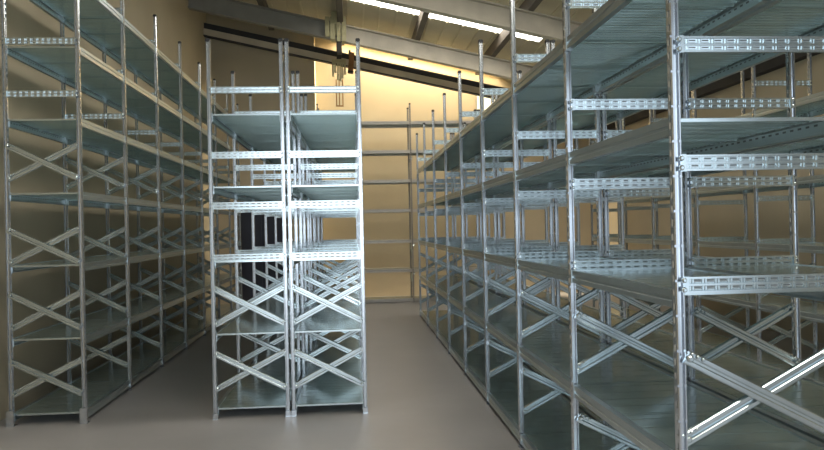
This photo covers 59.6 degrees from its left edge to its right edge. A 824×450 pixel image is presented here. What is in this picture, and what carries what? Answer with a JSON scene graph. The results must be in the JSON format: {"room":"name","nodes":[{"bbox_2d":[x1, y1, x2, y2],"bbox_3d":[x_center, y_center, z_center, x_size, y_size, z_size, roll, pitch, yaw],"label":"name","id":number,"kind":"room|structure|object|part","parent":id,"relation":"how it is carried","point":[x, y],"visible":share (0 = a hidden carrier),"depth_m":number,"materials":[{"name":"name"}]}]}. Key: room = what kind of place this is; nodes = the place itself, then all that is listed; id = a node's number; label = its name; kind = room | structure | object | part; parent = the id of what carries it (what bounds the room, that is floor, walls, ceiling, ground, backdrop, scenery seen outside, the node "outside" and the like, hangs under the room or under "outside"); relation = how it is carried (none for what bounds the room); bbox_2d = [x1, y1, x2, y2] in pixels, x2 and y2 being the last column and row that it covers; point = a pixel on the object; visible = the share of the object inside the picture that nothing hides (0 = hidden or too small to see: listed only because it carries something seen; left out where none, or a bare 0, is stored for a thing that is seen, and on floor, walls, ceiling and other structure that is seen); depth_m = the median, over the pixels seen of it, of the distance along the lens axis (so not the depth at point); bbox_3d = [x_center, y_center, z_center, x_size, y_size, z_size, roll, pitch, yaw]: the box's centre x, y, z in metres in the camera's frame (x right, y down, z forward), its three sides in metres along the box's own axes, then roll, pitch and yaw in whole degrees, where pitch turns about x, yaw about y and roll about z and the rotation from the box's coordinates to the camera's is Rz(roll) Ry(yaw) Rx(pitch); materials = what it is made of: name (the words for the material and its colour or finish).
{"room":"warehouse","nodes":[
{"label":"warehouse","id":0,"kind":"room"},
{"bbox_2d":[0,0,210,420],"bbox_3d":[-3.653,-1.545,5.900,0.200,6.428,20.350,-1,0,-5],"label":"wall","id":1,"kind":"structure","parent":0,"point":[42,222],"depth_m":7.54,"materials":[{"name":"beige paint"}]},
{"bbox_2d":[188,0,336,41],"bbox_3d":[-2.841,-4.007,13.828,2.830,0.953,0.170,-1,0,-5],"label":"roof beam","id":2,"kind":"structure","parent":1,"relation":"attached to","point":[231,9],"depth_m":13.81,"materials":[{"name":"grey metal"}]},
{"bbox_2d":[203,23,611,123],"bbox_3d":[0.070,-3.224,15.480,8.870,2.246,0.140,-1,0,-5],"label":"roof beam","id":3,"kind":"structure","parent":1,"relation":"attached to","point":[211,31],"depth_m":15.34,"materials":[{"name":"brown metal"}]},
{"bbox_2d":[348,50,353,73],"bbox_3d":[-1.293,-3.444,15.271,0.153,0.490,0.215,-1,0,-5],"label":"box","id":4,"kind":"object","parent":3,"relation":"attached to","point":[351,54],"visible":1,"depth_m":15.17,"materials":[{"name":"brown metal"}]},
{"bbox_2d":[373,0,581,41],"bbox_3d":[0.430,-3.418,11.086,8.870,2.281,0.170,-1,0,-5],"label":"roof beam","id":5,"kind":"structure","parent":1,"relation":"attached to","point":[482,12],"depth_m":11.13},
{"bbox_2d":[206,13,317,304],"bbox_3d":[-3.231,-1.513,15.808,2.275,6.384,0.670,-1,0,-5],"label":"wall","id":6,"kind":"structure","parent":0,"point":[251,66],"depth_m":15.46,"materials":[{"name":"beige paint"}]},
{"bbox_2d":[238,201,288,300],"bbox_3d":[-3.191,0.583,15.416,1.140,2.190,0.098,-1,0,-5],"label":"door","id":7,"kind":"structure","parent":6,"relation":"in","point":[246,224],"depth_m":15.40,"materials":[{"name":"grey metal"}]},
{"bbox_2d":[0,291,823,449],"bbox_3d":[1.179,1.637,3.328,9.270,0.150,26.450,-1,0,-5],"label":"floor","id":8,"kind":"structure","parent":0,"point":[419,397],"depth_m":6.17,"materials":[{"name":"concrete"}]},
{"bbox_2d":[0,0,242,426],"bbox_3d":[-3.412,-0.391,10.222,0.650,4.126,8.601,-1,0,-5],"label":"shelving rack","id":9,"kind":"object","parent":8,"relation":"on","point":[105,27],"visible":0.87,"depth_m":7.39,"materials":[{"name":"grey metal"}]},
{"bbox_3d":[-3.310,1.597,5.950,0.064,0.130,0.074,-1,0,-5],"label":"foot plate","id":10,"kind":"part","parent":9,"relation":"part of","materials":[{"name":"grey metal"}]},
{"bbox_3d":[-2.726,1.585,5.999,0.064,0.130,0.074,-1,0,-5],"label":"foot plate","id":11,"kind":"part","parent":9,"relation":"part of","materials":[{"name":"grey metal"}]},
{"bbox_2d":[205,38,320,419],"bbox_3d":[-1.637,0.037,9.195,0.644,3.191,6.384,-1,0,-5],"label":"shelving rack","id":12,"kind":"object","parent":8,"relation":"on","point":[265,381],"visible":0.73,"depth_m":6.58,"materials":[{"name":"grey metal"}]},
{"bbox_3d":[-1.643,1.602,6.029,0.042,0.050,0.056,-1,0,-5],"label":"foot plate","id":13,"kind":"part","parent":12,"relation":"part of","materials":[{"name":"grey metal"}]},
{"bbox_3d":[-1.044,1.589,6.079,0.042,0.050,0.056,-1,0,-5],"label":"foot plate","id":14,"kind":"part","parent":12,"relation":"part of","materials":[{"name":"grey metal"}]},
{"bbox_2d":[284,38,367,416],"bbox_3d":[-0.989,0.023,9.248,0.644,3.191,6.384,-1,0,-5],"label":"shelving rack","id":15,"kind":"object","parent":8,"relation":"on","point":[333,316],"visible":1,"depth_m":6.85,"materials":[{"name":"grey metal"}]},
{"bbox_3d":[-0.996,1.588,6.083,0.042,0.050,0.056,-1,0,-5],"label":"foot plate","id":16,"kind":"part","parent":15,"relation":"part of","materials":[{"name":"grey metal"}]},
{"bbox_3d":[-0.396,1.575,6.133,0.042,0.050,0.056,-1,0,-5],"label":"foot plate","id":17,"kind":"part","parent":15,"relation":"part of","materials":[{"name":"grey metal"}]},
{"bbox_2d":[316,103,502,302],"bbox_3d":[-0.022,-0.469,15.332,3.912,4.156,0.608,-1,0,-5],"label":"shelving rack","id":18,"kind":"object","parent":8,"relation":"on","point":[408,124],"visible":0.39,"depth_m":15.06,"materials":[{"name":"grey metal"}]},
{"bbox_2d":[416,0,823,449],"bbox_3d":[0.836,-0.031,7.637,0.644,3.216,10.172,-1,0,-5],"label":"shelving rack","id":19,"kind":"object","parent":8,"relation":"on","point":[648,406],"visible":1,"depth_m":3.87,"materials":[{"name":"grey metal"}]},
{"bbox_2d":[452,0,823,449],"bbox_3d":[1.483,-0.045,7.691,0.644,3.216,10.172,-1,0,-5],"label":"shelving rack","id":20,"kind":"object","parent":8,"relation":"on","point":[774,17],"visible":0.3,"depth_m":3.98,"materials":[{"name":"grey metal"}]},
{"bbox_2d":[589,53,823,382],"bbox_3d":[3.699,-0.181,8.595,0.644,3.396,7.646,-1,0,-5],"label":"shelving rack","id":21,"kind":"object","parent":8,"relation":"on","point":[812,105],"visible":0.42,"depth_m":7.68,"materials":[{"name":"grey metal"}]},
{"bbox_2d":[236,0,591,65],"bbox_3d":[0.923,-3.821,6.236,9.470,2.133,20.650,-1,0,-5],"label":"ceiling","id":22,"kind":"structure","parent":0,"point":[358,14],"depth_m":13.77,"materials":[{"name":"beige paint"}]},
{"bbox_2d":[257,0,273,29],"bbox_3d":[-2.209,-4.329,5.688,0.110,0.210,19.670,-1,0,-5],"label":"roof beam","id":23,"kind":"structure","parent":22,"relation":"attached to","point":[260,2],"depth_m":13.76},
{"bbox_2d":[336,0,343,45],"bbox_3d":[-0.717,-4.032,5.810,0.110,0.210,19.670,-1,0,-5],"label":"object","id":24,"kind":"structure","parent":22,"relation":"attached to","point":[339,5],"depth_m":13.15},
{"bbox_2d":[332,42,345,106],"bbox_3d":[-1.502,-3.177,14.838,0.290,1.474,0.080,-1,0,-5],"label":"fitting","id":25,"kind":"object","parent":24,"relation":"hanging from","point":[339,60],"visible":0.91,"depth_m":14.81,"materials":[{"name":"grey metal"}]},
{"bbox_2d":[332,59,345,81],"bbox_3d":[-1.502,-3.185,14.838,0.290,0.450,0.080,-1,0,-5],"label":"shade","id":26,"kind":"object","parent":25,"relation":"hanging from","point":[339,62],"depth_m":14.81,"materials":[{"name":"metal"}]},
{"bbox_2d":[408,11,429,59],"bbox_3d":[0.769,-3.737,5.932,0.110,0.210,19.670,-1,0,-5],"label":"roof beam","id":27,"kind":"structure","parent":22,"relation":"attached to","point":[423,16],"depth_m":13.15,"materials":[{"name":"grey metal"}]},
{"bbox_2d":[353,0,541,41],"bbox_3d":[0.638,-3.738,12.669,3.480,0.796,0.920,-1,0,-5],"label":"skylight","id":28,"kind":"object","parent":22,"relation":"attached to","point":[371,2],"visible":0.33,"depth_m":13.01,"materials":[{"name":"white glass"}]},
{"bbox_2d":[475,0,542,74],"bbox_3d":[2.256,-3.442,6.054,0.110,0.210,19.670,-1,0,-5],"label":"roof beam","id":29,"kind":"structure","parent":22,"relation":"attached to","point":[501,40],"depth_m":13.04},
{"bbox_2d":[315,37,603,296],"bbox_3d":[1.174,-1.356,16.408,6.595,5.884,0.200,-1,0,-5],"label":"wall","id":30,"kind":"structure","parent":0,"point":[383,98],"depth_m":16.19,"materials":[{"name":"beige paint"}]},
{"bbox_2d":[475,95,494,109],"bbox_3d":[1.991,-2.612,16.435,1.110,0.960,0.070,-1,0,-5],"label":"window","id":31,"kind":"structure","parent":30,"relation":"in","point":[487,101],"depth_m":16.41,"materials":[{"name":"white glass"}]},
{"bbox_2d":[609,53,823,343],"bbox_3d":[5.406,-0.740,6.646,0.200,4.433,20.350,-1,0,-5],"label":"wall","id":32,"kind":"structure","parent":0,"point":[714,220],"depth_m":10.64,"materials":[{"name":"beige paint"}]},
{"bbox_2d":[325,11,533,80],"bbox_3d":[1.472,-3.229,14.177,6.290,1.872,0.250,-1,0,-5],"label":"roof beam","id":33,"kind":"structure","parent":32,"relation":"attached to","point":[346,34],"depth_m":14.04,"materials":[{"name":"metal"}]},
{"bbox_3d":[-1.476,-3.818,13.935,0.400,0.570,0.250,-1,0,-5],"label":"plate","id":34,"kind":"part","parent":33,"relation":"part of","materials":[{"name":"metal"}]},
{"bbox_2d":[607,53,819,129],"bbox_3d":[5.207,-2.260,6.535,0.130,0.240,20.150,-1,0,-5],"label":"roof beam","id":35,"kind":"structure","parent":32,"relation":"attached to","point":[778,62],"depth_m":10.88,"materials":[{"name":"metal"}]}
]}

